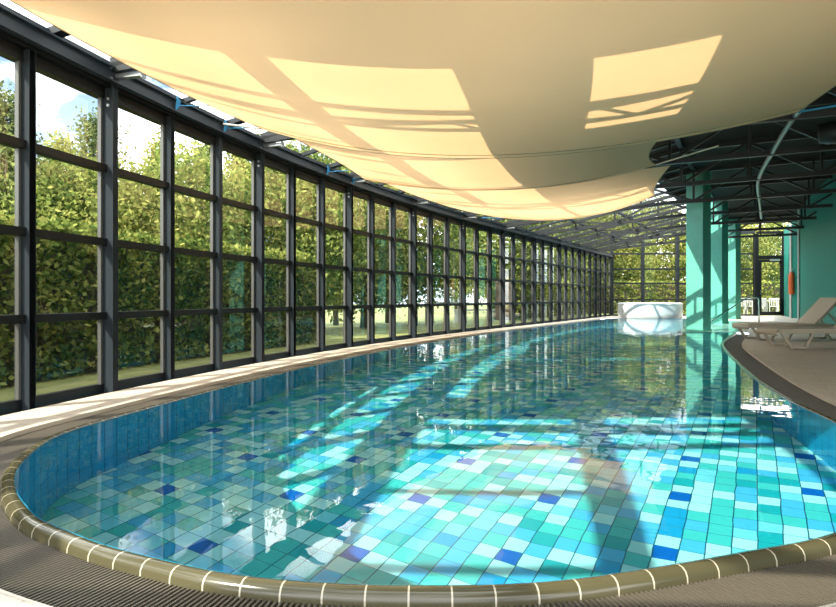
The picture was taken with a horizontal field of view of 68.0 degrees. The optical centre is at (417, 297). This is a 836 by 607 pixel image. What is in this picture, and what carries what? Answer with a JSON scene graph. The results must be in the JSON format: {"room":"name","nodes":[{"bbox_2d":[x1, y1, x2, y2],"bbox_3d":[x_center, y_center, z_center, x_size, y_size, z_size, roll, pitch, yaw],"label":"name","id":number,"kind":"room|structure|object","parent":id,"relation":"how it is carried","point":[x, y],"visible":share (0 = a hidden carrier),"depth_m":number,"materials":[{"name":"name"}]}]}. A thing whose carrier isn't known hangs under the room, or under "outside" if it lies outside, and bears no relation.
{"room":"indoor swimming pool","nodes":[
{"label":"indoor swimming pool","id":0,"kind":"room"},
{"bbox_2d":[0,316,835,606],"bbox_3d":[7.750,0.850,12.800,24.500,0.001,33.600,0,0,0],"label":"floor","id":1,"kind":"structure","parent":0,"point":[813,368],"depth_m":7.27,"materials":[{"name":"tile"}]},
{"bbox_2d":[0,5,39,415],"bbox_3d":[-3.120,-0.625,4.332,0.285,2.990,0.896,0,0,11],"label":"window","id":2,"kind":"structure","parent":1,"relation":"on","point":[17,33],"depth_m":4.73,"materials":[{"name":"black metal"}]},
{"bbox_2d":[14,27,118,410],"bbox_3d":[-2.942,-0.625,5.205,0.285,2.990,0.895,0,0,12],"label":"window","id":3,"kind":"structure","parent":1,"relation":"on","point":[55,58],"depth_m":4.99,"materials":[{"name":"black metal"}]},
{"bbox_2d":[47,26,227,122],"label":"window","id":4,"kind":"structure","parent":3,"relation":"on","point":[52,29],"depth_m":5.60,"materials":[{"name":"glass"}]},
{"bbox_2d":[103,67,177,393],"bbox_3d":[-2.634,-0.625,6.013,0.530,2.990,0.963,0,0,14],"label":"window","id":5,"kind":"structure","parent":1,"relation":"on","point":[133,95],"depth_m":5.68,"materials":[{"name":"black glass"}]},
{"bbox_2d":[165,96,225,380],"bbox_3d":[-2.407,-0.625,6.894,0.532,2.990,0.920,0,0,15],"label":"window","id":6,"kind":"structure","parent":1,"relation":"on","point":[190,121],"depth_m":6.70,"materials":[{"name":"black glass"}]},
{"bbox_2d":[209,120,265,370],"bbox_3d":[-2.162,-0.625,7.748,0.532,2.990,0.920,0,0,17],"label":"window","id":7,"kind":"structure","parent":1,"relation":"on","point":[236,141],"depth_m":7.60,"materials":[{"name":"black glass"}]},
{"bbox_2d":[227,118,328,165],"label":"window","id":8,"kind":"structure","parent":7,"relation":"on","point":[236,121],"depth_m":9.00,"materials":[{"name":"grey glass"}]},
{"bbox_2d":[255,140,298,362],"bbox_3d":[-1.900,-0.625,8.574,0.530,2.990,0.963,0,0,19],"label":"window","id":9,"kind":"structure","parent":1,"relation":"on","point":[275,157],"depth_m":8.26,"materials":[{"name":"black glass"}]},
{"bbox_2d":[289,153,327,356],"bbox_3d":[-1.711,-0.625,9.487,0.285,2.990,0.896,0,0,20],"label":"window","id":10,"kind":"structure","parent":1,"relation":"on","point":[308,170],"depth_m":9.18,"materials":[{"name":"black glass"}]},
{"bbox_2d":[316,165,353,351],"bbox_3d":[-1.283,-0.625,10.263,0.532,2.990,0.920,0,0,22],"label":"window","id":11,"kind":"structure","parent":1,"relation":"on","point":[338,181],"depth_m":10.04,"materials":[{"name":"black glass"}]},
{"bbox_2d":[328,162,398,192],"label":"window","id":12,"kind":"structure","parent":11,"relation":"on","point":[334,165],"depth_m":10.51,"materials":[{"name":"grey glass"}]},
{"bbox_2d":[346,179,377,347],"bbox_3d":[-0.955,-0.625,11.065,0.532,2.990,0.964,0,0,23],"label":"window","id":13,"kind":"structure","parent":1,"relation":"on","point":[361,189],"depth_m":10.74,"materials":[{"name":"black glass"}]},
{"bbox_2d":[370,184,398,343],"bbox_3d":[-0.698,-0.625,11.962,0.285,2.990,0.896,0,0,24],"label":"window","id":14,"kind":"structure","parent":1,"relation":"on","point":[385,197],"depth_m":11.71,"materials":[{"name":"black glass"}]},
{"bbox_2d":[391,192,417,340],"bbox_3d":[-0.324,-0.625,12.770,0.285,2.990,0.896,0,0,25],"label":"window","id":15,"kind":"structure","parent":1,"relation":"on","point":[405,203],"depth_m":12.49,"materials":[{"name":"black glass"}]},
{"bbox_2d":[398,138,680,208],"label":"window","id":16,"kind":"structure","parent":15,"relation":"on","point":[678,140],"depth_m":12.57,"materials":[{"name":"clear glass"}]},
{"bbox_2d":[0,319,835,606],"bbox_3d":[4.201,0.879,13.965,6.172,0.062,26.665,0,0,24],"label":"drain grate","id":17,"kind":"object","parent":1,"relation":"in","point":[32,571],"visible":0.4,"depth_m":1.94,"materials":[{"name":"black"}]},
{"bbox_2d":[411,198,435,338],"bbox_3d":[0.162,-0.625,13.486,0.530,2.990,0.964,0,0,27],"label":"window","id":18,"kind":"structure","parent":1,"relation":"on","point":[424,208],"depth_m":13.18,"materials":[{"name":"black metal"}]},
{"bbox_2d":[426,204,451,335],"bbox_3d":[0.472,-0.625,14.365,0.285,2.990,0.895,0,0,27],"label":"window","id":19,"kind":"structure","parent":1,"relation":"on","point":[440,213],"depth_m":14.14,"materials":[{"name":"black metal"}]},
{"bbox_2d":[446,209,465,333],"bbox_3d":[0.888,-0.625,15.152,0.285,2.990,0.896,0,0,28],"label":"window","id":20,"kind":"structure","parent":1,"relation":"on","point":[457,218],"depth_m":14.91,"materials":[{"name":"black metal"}]},
{"bbox_2d":[451,141,692,220],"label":"window","id":21,"kind":"structure","parent":20,"relation":"on","point":[659,149],"depth_m":13.33,"materials":[{"name":"clear glass"}]},
{"bbox_2d":[461,215,480,331],"bbox_3d":[1.405,-0.625,15.845,0.530,2.990,0.963,0,0,29],"label":"window","id":22,"kind":"structure","parent":1,"relation":"on","point":[471,222],"depth_m":15.54,"materials":[{"name":"black metal"}]},
{"bbox_2d":[473,217,493,330],"bbox_3d":[1.748,-0.625,16.711,0.285,2.990,0.895,0,0,29],"label":"window","id":23,"kind":"structure","parent":1,"relation":"on","point":[485,225],"depth_m":16.36,"materials":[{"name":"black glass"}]},
{"bbox_2d":[489,221,505,328],"bbox_3d":[2.188,-0.625,17.485,0.285,2.990,0.895,0,0,30],"label":"window","id":24,"kind":"structure","parent":1,"relation":"on","point":[497,228],"depth_m":17.33,"materials":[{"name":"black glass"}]},
{"bbox_2d":[493,164,695,229],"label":"window","id":25,"kind":"structure","parent":24,"relation":"on","point":[686,167],"depth_m":16.03,"materials":[{"name":"clear glass"}]},
{"bbox_2d":[501,226,516,327],"bbox_3d":[2.722,-0.625,18.165,0.530,2.990,0.964,0,0,30],"label":"window","id":26,"kind":"structure","parent":1,"relation":"on","point":[509,231],"depth_m":17.88,"materials":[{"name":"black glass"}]},
{"bbox_2d":[512,228,527,326],"bbox_3d":[3.080,-0.625,19.024,0.285,2.990,0.896,0,0,30],"label":"window","id":27,"kind":"structure","parent":1,"relation":"on","point":[521,233],"depth_m":18.67,"materials":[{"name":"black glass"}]},
{"bbox_2d":[521,230,536,325],"bbox_3d":[3.529,-0.625,19.792,0.285,2.990,0.896,0,0,30],"label":"window","id":28,"kind":"structure","parent":1,"relation":"on","point":[531,235],"depth_m":19.45,"materials":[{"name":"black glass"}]},
{"bbox_2d":[526,186,712,236],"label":"window","id":29,"kind":"structure","parent":28,"relation":"on","point":[681,189],"depth_m":19.16,"materials":[{"name":"clear glass"}]},
{"bbox_2d":[533,235,546,323],"bbox_3d":[3.961,-0.625,20.531,0.285,2.990,0.964,0,0,30],"label":"window","id":30,"kind":"structure","parent":1,"relation":"on","point":[540,238],"depth_m":20.18,"materials":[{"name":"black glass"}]},
{"bbox_2d":[540,235,554,322],"bbox_3d":[4.426,-0.625,21.328,0.285,2.990,0.896,0,0,30],"label":"window","id":31,"kind":"structure","parent":1,"relation":"on","point":[549,240],"depth_m":20.98,"materials":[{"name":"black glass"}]},
{"bbox_2d":[550,237,561,322],"bbox_3d":[4.873,-0.625,22.097,0.285,2.990,0.896,0,0,30],"label":"window","id":32,"kind":"structure","parent":1,"relation":"on","point":[556,242],"depth_m":21.72,"materials":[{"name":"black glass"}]},
{"bbox_2d":[556,241,568,321],"bbox_3d":[5.300,-0.625,22.838,0.285,2.990,0.964,0,0,30],"label":"window","id":33,"kind":"structure","parent":1,"relation":"on","point":[563,245],"depth_m":22.48,"materials":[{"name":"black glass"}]},
{"bbox_2d":[565,241,575,320],"bbox_3d":[5.760,-0.625,23.639,0.285,2.990,0.896,0,0,30],"label":"window","id":34,"kind":"structure","parent":1,"relation":"on","point":[571,246],"depth_m":23.28,"materials":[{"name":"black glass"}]},
{"bbox_2d":[570,243,580,319],"bbox_3d":[6.201,-0.625,24.411,0.285,2.990,0.896,0,0,30],"label":"window","id":35,"kind":"structure","parent":1,"relation":"on","point":[578,247],"depth_m":24.06,"materials":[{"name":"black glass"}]},
{"bbox_2d":[578,247,587,319],"bbox_3d":[6.624,-0.625,25.154,0.285,2.990,0.964,0,0,30],"label":"window","id":36,"kind":"structure","parent":1,"relation":"on","point":[582,250],"depth_m":24.80,"materials":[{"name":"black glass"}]},
{"bbox_2d":[582,247,591,318],"bbox_3d":[7.080,-0.625,25.957,0.285,2.990,0.895,0,0,30],"label":"window","id":37,"kind":"structure","parent":1,"relation":"on","point":[589,251],"depth_m":25.61,"materials":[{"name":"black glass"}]},
{"bbox_2d":[589,248,597,317],"bbox_3d":[7.521,-0.625,26.730,0.285,2.990,0.896,0,0,30],"label":"window","id":38,"kind":"structure","parent":1,"relation":"on","point":[594,251],"depth_m":26.36,"materials":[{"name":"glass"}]},
{"bbox_2d":[593,251,602,317],"bbox_3d":[7.950,-0.625,27.471,0.285,2.990,0.963,0,0,30],"label":"window","id":39,"kind":"structure","parent":1,"relation":"on","point":[600,253],"depth_m":27.15,"materials":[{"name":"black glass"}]},
{"bbox_2d":[598,251,607,316],"bbox_3d":[8.419,-0.625,28.267,0.285,2.990,0.896,0,0,31],"label":"window","id":40,"kind":"structure","parent":1,"relation":"on","point":[604,255],"depth_m":27.93,"materials":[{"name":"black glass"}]},
{"bbox_2d":[603,252,611,316],"bbox_3d":[8.880,-0.625,29.029,0.285,2.990,0.896,0,0,32],"label":"window","id":41,"kind":"structure","parent":1,"relation":"on","point":[609,256],"depth_m":28.69,"materials":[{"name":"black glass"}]},
{"bbox_2d":[610,250,641,315],"bbox_3d":[9.904,-1.150,29.455,1.530,4.040,0.210,0,0,0],"label":"window","id":42,"kind":"structure","parent":1,"relation":"on","point":[612,268],"depth_m":29.43,"materials":[{"name":"black metal"}]},
{"bbox_2d":[617,302,682,318],"bbox_3d":[9.950,0.547,26.620,2.660,0.705,2.660,0,0,0],"label":"tub","id":43,"kind":"object","parent":1,"relation":"on","point":[651,310],"visible":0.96,"depth_m":25.50,"materials":[{"name":"white plastic"}]},
{"bbox_2d":[641,243,675,301],"bbox_3d":[11.460,-1.150,29.455,1.701,4.040,0.210,0,0,0],"label":"window","id":44,"kind":"structure","parent":1,"relation":"on","point":[643,254],"depth_m":29.43,"materials":[{"name":"black metal"}]},
{"bbox_2d":[675,236,685,315],"bbox_3d":[13.072,-1.150,29.455,1.644,4.040,0.210,0,0,0],"label":"window","id":45,"kind":"structure","parent":1,"relation":"on","point":[676,237],"depth_m":29.38,"materials":[{"name":"black metal"}]},
{"bbox_2d":[728,219,740,318],"bbox_3d":[12.694,-1.170,25.000,0.459,4.080,0.459,0,0,-37],"label":"column","id":46,"kind":"structure","parent":1,"relation":"on","point":[734,244],"depth_m":24.83,"materials":[{"name":"paint"}]},
{"bbox_2d":[741,231,754,315],"bbox_3d":[15.535,-1.150,29.455,0.842,4.040,0.210,0,0,0],"label":"window","id":47,"kind":"structure","parent":1,"relation":"on","point":[742,232],"depth_m":29.43,"materials":[{"name":"black metal"}]},
{"bbox_2d":[732,298,835,340],"bbox_3d":[7.596,0.420,12.666,2.022,0.856,0.660,0,0,2],"label":"sun lounger","id":48,"kind":"object","parent":1,"relation":"on","point":[821,307],"visible":0.86,"depth_m":12.45,"materials":[{"name":"beige plastic"}]},
{"bbox_2d":[756,324,835,348],"bbox_3d":[6.995,0.420,10.626,2.022,0.856,0.660,0,0,2],"label":"sun lounger","id":49,"kind":"object","parent":1,"relation":"on","point":[765,331],"visible":1,"depth_m":10.34,"materials":[{"name":"beige plastic"}]},
{"bbox_2d":[17,318,835,584],"bbox_3d":[4.208,1.497,13.965,5.463,1.306,25.957,0,0,24],"label":"wall","id":50,"kind":"structure","parent":0,"point":[619,318],"depth_m":2.24,"materials":[{"name":"tile"}]},
{"bbox_2d":[0,318,835,606],"bbox_3d":[4.205,0.868,13.966,5.590,0.064,26.084,0,0,24],"label":"pool coping","id":51,"kind":"object","parent":50,"relation":"on","point":[14,508],"visible":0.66,"depth_m":1.88,"materials":[{"name":"ceramic"}]},
{"bbox_2d":[15,318,835,584],"bbox_3d":[4.525,0.846,13.786,13.459,0.001,23.936,0,0,0],"label":"pool water","id":52,"kind":"object","parent":50,"relation":"in","point":[605,446],"visible":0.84,"depth_m":3.13,"materials":[{"name":"teal liquid"}]},
{"bbox_2d":[678,321,746,333],"bbox_3d":[9.564,0.874,19.421,1.502,0.072,10.129,0,0,29],"label":"platform","id":53,"kind":"object","parent":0,"point":[715,327],"visible":0.27,"depth_m":16.76,"materials":[{"name":"teal"}]},
{"bbox_2d":[685,171,711,331],"bbox_3d":[7.126,-1.170,15.750,0.459,4.080,0.459,0,0,-40],"label":"column","id":54,"kind":"structure","parent":53,"relation":"on","point":[698,215],"depth_m":15.60,"materials":[{"name":"paint"}]},
{"bbox_2d":[711,201,728,323],"bbox_3d":[9.891,-1.170,20.400,0.459,4.080,0.459,0,0,-39],"label":"column","id":55,"kind":"structure","parent":53,"relation":"on","point":[719,233],"depth_m":20.24,"materials":[{"name":"paint"}]},
{"bbox_2d":[711,297,759,321],"bbox_3d":[10.017,0.424,19.890,3.912,0.897,0.270,0,0,-38],"label":"handrail","id":56,"kind":"object","parent":53,"relation":"on","point":[746,297],"visible":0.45,"depth_m":20.83,"materials":[{"name":"silver metal"}]},
{"bbox_2d":[680,86,835,224],"bbox_3d":[12.230,-3.220,10.533,23.643,0.001,33.843,0,0,0],"label":"ceiling","id":57,"kind":"structure","parent":0,"point":[763,130],"depth_m":14.52,"materials":[{"name":"black"}]},
{"bbox_2d":[110,57,136,72],"bbox_3d":[3.327,-2.614,4.245,12.509,1.152,0.078,0,0,13],"label":"roof truss","id":58,"kind":"object","parent":57,"relation":"attached to","point":[120,67],"visible":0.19,"depth_m":5.58,"materials":[{"name":"black metal"}]},
{"bbox_2d":[260,131,293,143],"bbox_3d":[3.887,-2.614,6.299,12.509,1.152,0.075,0,0,18],"label":"roof truss","id":59,"kind":"object","parent":57,"relation":"attached to","point":[268,137],"visible":0.06,"depth_m":8.12,"materials":[{"name":"black metal"}]},
{"bbox_2d":[350,89,835,179],"bbox_3d":[4.631,-2.614,8.334,12.509,1.152,0.080,0,0,22],"label":"roof truss","id":60,"kind":"object","parent":57,"relation":"attached to","point":[826,112],"visible":0.06,"depth_m":8.12,"materials":[{"name":"black metal"}]},
{"bbox_2d":[9,0,835,158],"bbox_3d":[2.158,-2.014,5.477,9.888,0.897,4.125,0,0,0],"label":"shade sail","id":61,"kind":"object","parent":60,"relation":"hanging from","point":[454,79],"visible":1,"depth_m":4.52,"materials":[{"name":"fabric"}]},
{"bbox_2d":[293,138,718,190],"bbox_3d":[1.499,-2.085,9.090,6.609,0.711,3.185,0,0,0],"label":"shade sail","id":62,"kind":"object","parent":60,"relation":"hanging from","point":[491,174],"visible":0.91,"depth_m":8.79,"materials":[{"name":"fabric"}]},
{"bbox_2d":[415,97,835,201],"bbox_3d":[5.560,-2.614,10.396,12.509,1.152,0.076,0,0,26],"label":"roof truss","id":63,"kind":"object","parent":57,"relation":"attached to","point":[824,101],"visible":0.19,"depth_m":10.37,"materials":[{"name":"black metal"}]},
{"bbox_2d":[756,106,806,218],"bbox_3d":[7.303,-2.386,12.977,0.420,0.099,12.743,0,0,26],"label":"conduit","id":64,"kind":"object","parent":63,"relation":"attached to","point":[788,125],"visible":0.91,"depth_m":10.19,"materials":[{"name":"grey metal"}]},
{"bbox_2d":[575,216,685,247],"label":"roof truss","id":65,"kind":"structure","parent":57,"relation":"attached to","point":[677,218],"depth_m":24.23,"materials":[{"name":"black metal"}]},
{"bbox_2d":[553,196,713,242],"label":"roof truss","id":66,"kind":"structure","parent":57,"relation":"attached to","point":[626,226],"depth_m":22.12,"materials":[{"name":"black metal"}]},
{"bbox_2d":[592,228,685,251],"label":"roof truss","id":67,"kind":"structure","parent":57,"relation":"attached to","point":[649,234],"depth_m":26.72,"materials":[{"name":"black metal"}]},
{"bbox_2d":[464,132,835,216],"bbox_3d":[6.660,-2.614,12.514,12.509,1.152,0.075,0,0,29],"label":"roof truss","id":68,"kind":"object","parent":57,"relation":"attached to","point":[741,143],"visible":0.46,"depth_m":12.52,"materials":[{"name":"black metal"}]},
{"bbox_2d":[388,165,670,219],"bbox_3d":[2.715,-2.002,12.765,4.736,0.366,6.878,0,0,24],"label":"shade sail","id":69,"kind":"object","parent":68,"relation":"hanging from","point":[609,194],"visible":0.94,"depth_m":11.91,"materials":[{"name":"fabric"}]},
{"bbox_2d":[504,155,835,226],"bbox_3d":[7.896,-2.614,14.707,12.509,1.152,0.077,0,0,30],"label":"roof truss","id":70,"kind":"object","parent":57,"relation":"attached to","point":[813,160],"visible":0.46,"depth_m":14.86,"materials":[{"name":"black metal"}]},
{"bbox_2d":[535,175,832,234],"bbox_3d":[9.221,-2.614,16.981,12.509,1.152,0.078,0,0,30],"label":"roof truss","id":71,"kind":"object","parent":57,"relation":"attached to","point":[620,222],"visible":0.69,"depth_m":17.46,"materials":[{"name":"black metal"}]},
{"bbox_2d":[560,194,816,241],"bbox_3d":[9.672,-2.614,19.843,10.409,1.152,0.077,0,0,30],"label":"roof truss","id":72,"kind":"object","parent":57,"relation":"attached to","point":[568,238],"visible":0.62,"depth_m":20.53,"materials":[{"name":"black metal"}]},
{"bbox_2d":[580,204,803,246],"bbox_3d":[10.754,-2.614,22.337,9.809,1.152,0.077,0,0,30],"label":"roof truss","id":73,"kind":"object","parent":57,"relation":"attached to","point":[590,243],"visible":0.58,"depth_m":22.96,"materials":[{"name":"black metal"}]},
{"bbox_2d":[597,214,796,250],"bbox_3d":[11.800,-2.614,24.777,9.209,1.152,0.076,0,0,30],"label":"roof truss","id":74,"kind":"object","parent":57,"relation":"attached to","point":[794,233],"visible":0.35,"depth_m":25.29,"materials":[{"name":"black metal"}]},
{"bbox_2d":[817,120,835,143],"bbox_3d":[8.013,-2.490,8.764,4.132,0.380,0.380,0,0,16],"label":"ventilation duct","id":75,"kind":"object","parent":57,"relation":"attached to","point":[826,132],"visible":1,"depth_m":9.21,"materials":[{"name":"black metal"}]},
{"bbox_2d":[784,221,796,317],"bbox_3d":[16.238,-1.190,26.083,0.792,4.120,6.953,0,0,12],"label":"wall","id":76,"kind":"structure","parent":0,"point":[786,238],"depth_m":27.49,"materials":[{"name":"green paint"}]},
{"bbox_2d":[753,231,783,315],"bbox_3d":[16.751,-1.160,29.415,1.588,4.020,0.250,0,0,0],"label":"door","id":77,"kind":"structure","parent":76,"relation":"in","point":[757,260],"depth_m":29.37,"materials":[{"name":"black metal"}]},
{"bbox_2d":[789,224,791,317],"bbox_3d":[15.920,-1.150,26.420,0.120,4.000,0.120,0,0,0],"label":"trim","id":78,"kind":"structure","parent":76,"relation":"attached to","point":[790,237],"depth_m":26.40,"materials":[{"name":"grey paint"}]},
{"bbox_2d":[788,269,794,293],"bbox_3d":[15.816,-0.697,26.250,0.236,1.094,0.230,0,0,0],"label":"fire extinguisher","id":79,"kind":"object","parent":76,"relation":"hanging from","point":[791,277],"visible":1,"depth_m":26.18,"materials":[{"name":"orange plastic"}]},
{"bbox_2d":[800,175,835,323],"bbox_3d":[10.040,-1.190,9.950,4.510,4.120,27.777,0,0,17],"label":"wall","id":80,"kind":"structure","parent":0,"point":[818,236],"depth_m":18.01,"materials":[{"name":"green paint"}]},
{"bbox_2d":[797,209,799,320],"bbox_3d":[13.530,-1.150,22.020,0.070,4.000,0.070,0,0,0],"label":"trim","id":81,"kind":"structure","parent":80,"relation":"attached to","point":[798,210],"depth_m":21.99,"materials":[{"name":"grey paint"}]},
{"label":"outside","id":82,"kind":"structure","parent":0,"visible":0},
{"bbox_2d":[0,304,781,415],"bbox_3d":[0.000,0.880,25.000,120.000,0.001,130.000,0,0,0],"label":"ground","id":83,"kind":"structure","parent":82,"point":[7,393],"depth_m":13.47,"materials":[{"name":"green plant"}]},
{"bbox_2d":[0,80,52,218],"bbox_3d":[-6.994,-1.390,10.550,1.986,4.684,2.130,0,0,41],"label":"leafy tree","id":84,"kind":"object","parent":83,"relation":"on","point":[7,108],"visible":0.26,"depth_m":10.35,"materials":[{"name":"green plant"}]},
{"bbox_2d":[0,143,97,227],"bbox_3d":[-6.713,-0.948,11.056,3.014,3.803,2.898,0,0,5],"label":"leafy tree","id":85,"kind":"object","parent":83,"relation":"on","point":[46,169],"visible":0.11,"depth_m":10.56,"materials":[{"name":"green plant"}]},
{"bbox_2d":[38,127,81,189],"bbox_3d":[-8.425,-1.534,14.508,1.793,4.972,1.797,0,0,3],"label":"leafy tree","id":86,"kind":"object","parent":83,"relation":"on","point":[64,142],"visible":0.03,"depth_m":14.38,"materials":[{"name":"green plant"}]},
{"bbox_2d":[2,142,159,236],"bbox_3d":[-5.875,-0.864,11.079,3.110,3.638,3.072,0,0,4],"label":"leafy tree","id":87,"kind":"object","parent":83,"relation":"on","point":[128,212],"visible":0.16,"depth_m":10.55,"materials":[{"name":"green plant"}]},
{"bbox_2d":[62,101,131,178],"bbox_3d":[-7.299,-1.714,14.033,2.270,5.353,2.434,0,0,-36],"label":"leafy tree","id":88,"kind":"object","parent":83,"relation":"on","point":[90,136],"visible":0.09,"depth_m":13.76,"materials":[{"name":"green plant"}]},
{"bbox_2d":[60,142,223,242],"bbox_3d":[-5.516,-1.009,12.030,3.328,3.941,3.369,0,0,-11],"label":"leafy tree","id":89,"kind":"object","parent":83,"relation":"on","point":[182,215],"visible":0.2,"depth_m":11.55,"materials":[{"name":"green plant"}]},
{"bbox_2d":[135,125,179,187],"bbox_3d":[-7.237,-1.948,17.458,2.101,5.824,2.105,0,0,37],"label":"leafy tree","id":90,"kind":"object","parent":83,"relation":"on","point":[152,145],"visible":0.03,"depth_m":17.32,"materials":[{"name":"green plant"}]},
{"bbox_2d":[0,208,315,386],"bbox_3d":[-4.564,0.037,4.905,1.664,2.005,15.866,0,0,14],"label":"hedge","id":91,"kind":"object","parent":83,"relation":"on","point":[66,272],"visible":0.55,"depth_m":7.88,"materials":[{"name":"green plant"}]},
{"bbox_2d":[134,137,273,247],"bbox_3d":[-5.039,-1.314,13.486,3.478,4.563,3.617,0,0,-33],"label":"leafy tree","id":92,"kind":"object","parent":83,"relation":"on","point":[230,216],"visible":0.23,"depth_m":13.10,"materials":[{"name":"green plant"}]},
{"bbox_2d":[179,140,228,238],"bbox_3d":[-6.100,-1.909,17.966,2.440,5.755,2.617,0,0,-36],"label":"leafy tree","id":93,"kind":"object","parent":83,"relation":"on","point":[205,145],"visible":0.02,"depth_m":17.76,"materials":[{"name":"green plant"}]},
{"bbox_2d":[223,152,249,231],"bbox_3d":[-4.740,-1.741,16.557,1.951,5.398,1.947,0,0,-8],"label":"leafy tree","id":94,"kind":"object","parent":83,"relation":"on","point":[232,157],"visible":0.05,"depth_m":16.31,"materials":[{"name":"green plant"}]},
{"bbox_2d":[198,133,366,320],"bbox_3d":[-3.376,-1.590,15.611,4.405,5.154,4.352,0,0,5],"label":"leafy tree","id":95,"kind":"object","parent":83,"relation":"on","point":[245,172],"visible":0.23,"depth_m":14.50,"materials":[{"name":"green plant"}]},
{"bbox_2d":[242,139,388,332],"bbox_3d":[-2.584,-1.627,15.556,4.134,5.215,3.974,0,0,27],"label":"leafy tree","id":96,"kind":"object","parent":83,"relation":"on","point":[335,276],"visible":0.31,"depth_m":14.76,"materials":[{"name":"green plant"}]},
{"bbox_2d":[327,158,358,324],"bbox_3d":[-2.644,-1.948,20.062,2.105,5.824,2.101,0,0,-5],"label":"leafy tree","id":97,"kind":"object","parent":83,"relation":"on","point":[335,312],"visible":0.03,"depth_m":19.92,"materials":[{"name":"green plant"}]},
{"bbox_2d":[327,158,441,328],"bbox_3d":[-1.452,-1.639,17.929,4.438,5.255,4.492,0,0,3],"label":"leafy tree","id":98,"kind":"object","parent":83,"relation":"on","point":[382,280],"visible":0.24,"depth_m":17.42,"materials":[{"name":"green plant"}]},
{"bbox_2d":[358,187,486,324],"bbox_3d":[-0.158,-2.254,20.108,5.167,6.519,4.968,0,0,-21],"label":"leafy tree","id":99,"kind":"object","parent":83,"relation":"on","point":[439,263],"visible":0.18,"depth_m":19.41,"materials":[{"name":"green plant"}]},
{"bbox_2d":[436,256,472,308],"bbox_3d":[2.139,-2.038,36.000,2.739,6.023,2.554,0,0,21],"label":"leafy tree","id":100,"kind":"object","parent":83,"relation":"on","point":[454,297],"visible":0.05,"depth_m":35.78,"materials":[{"name":"green plant"}]},
{"bbox_2d":[437,215,548,317],"bbox_3d":[3.301,-2.268,27.035,5.547,6.569,5.615,0,0,-40],"label":"leafy tree","id":101,"kind":"object","parent":83,"relation":"on","point":[470,266],"visible":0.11,"depth_m":25.88,"materials":[{"name":"green plant"}]},
{"bbox_2d":[457,215,576,302],"bbox_3d":[3.851,-2.384,25.934,5.382,6.790,5.175,0,0,32],"label":"leafy tree","id":102,"kind":"object","parent":83,"relation":"on","point":[517,241],"visible":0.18,"depth_m":25.02,"materials":[{"name":"green plant"}]},
{"bbox_2d":[492,276,592,319],"bbox_3d":[6.374,0.025,30.363,1.879,1.943,13.341,0,0,29],"label":"hedge","id":103,"kind":"object","parent":83,"relation":"on","point":[496,283],"visible":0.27,"depth_m":25.56,"materials":[{"name":"green plant"}]},
{"bbox_2d":[530,216,604,284],"bbox_3d":[7.447,-3.037,35.066,6.210,8.148,6.459,0,0,7],"label":"leafy tree","id":104,"kind":"object","parent":83,"relation":"on","point":[591,220],"visible":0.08,"depth_m":33.95,"materials":[{"name":"green plant"}]},
{"bbox_2d":[561,213,638,280],"bbox_3d":[11.407,-2.752,40.074,6.478,7.579,6.401,0,0,39],"label":"leafy tree","id":105,"kind":"object","parent":83,"relation":"on","point":[603,217],"visible":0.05,"depth_m":38.47,"materials":[{"name":"green plant"}]},
{"bbox_2d":[586,203,673,281],"bbox_3d":[13.035,-2.752,40.145,6.478,7.579,6.401,0,0,14],"label":"leafy tree","id":106,"kind":"object","parent":83,"relation":"on","point":[637,264],"visible":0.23,"depth_m":38.61,"materials":[{"name":"green plant"}]},
{"bbox_2d":[625,192,685,281],"bbox_3d":[17.343,-3.358,44.922,7.467,8.842,7.558,0,0,-8],"label":"leafy tree","id":107,"kind":"object","parent":83,"relation":"on","point":[671,274],"visible":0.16,"depth_m":43.35,"materials":[{"name":"green plant"}]},
{"bbox_2d":[586,280,779,313],"bbox_3d":[16.779,-0.019,35.711,14.552,2.129,2.096,0,0,0],"label":"hedge","id":108,"kind":"object","parent":83,"relation":"on","point":[769,289],"visible":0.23,"depth_m":35.04,"materials":[{"name":"green plant"}]},
{"bbox_2d":[741,223,785,281],"bbox_3d":[24.064,-2.873,46.201,6.694,7.832,6.614,0,0,-21],"label":"leafy tree","id":109,"kind":"object","parent":83,"relation":"on","point":[746,276],"visible":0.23,"depth_m":44.45,"materials":[{"name":"green plant"}]},
{"bbox_2d":[743,222,789,280],"bbox_3d":[27.452,-3.037,47.104,6.459,8.148,6.210,0,0,17],"label":"leafy tree","id":110,"kind":"object","parent":83,"relation":"on","point":[786,224],"visible":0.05,"depth_m":45.96,"materials":[{"name":"green plant"}]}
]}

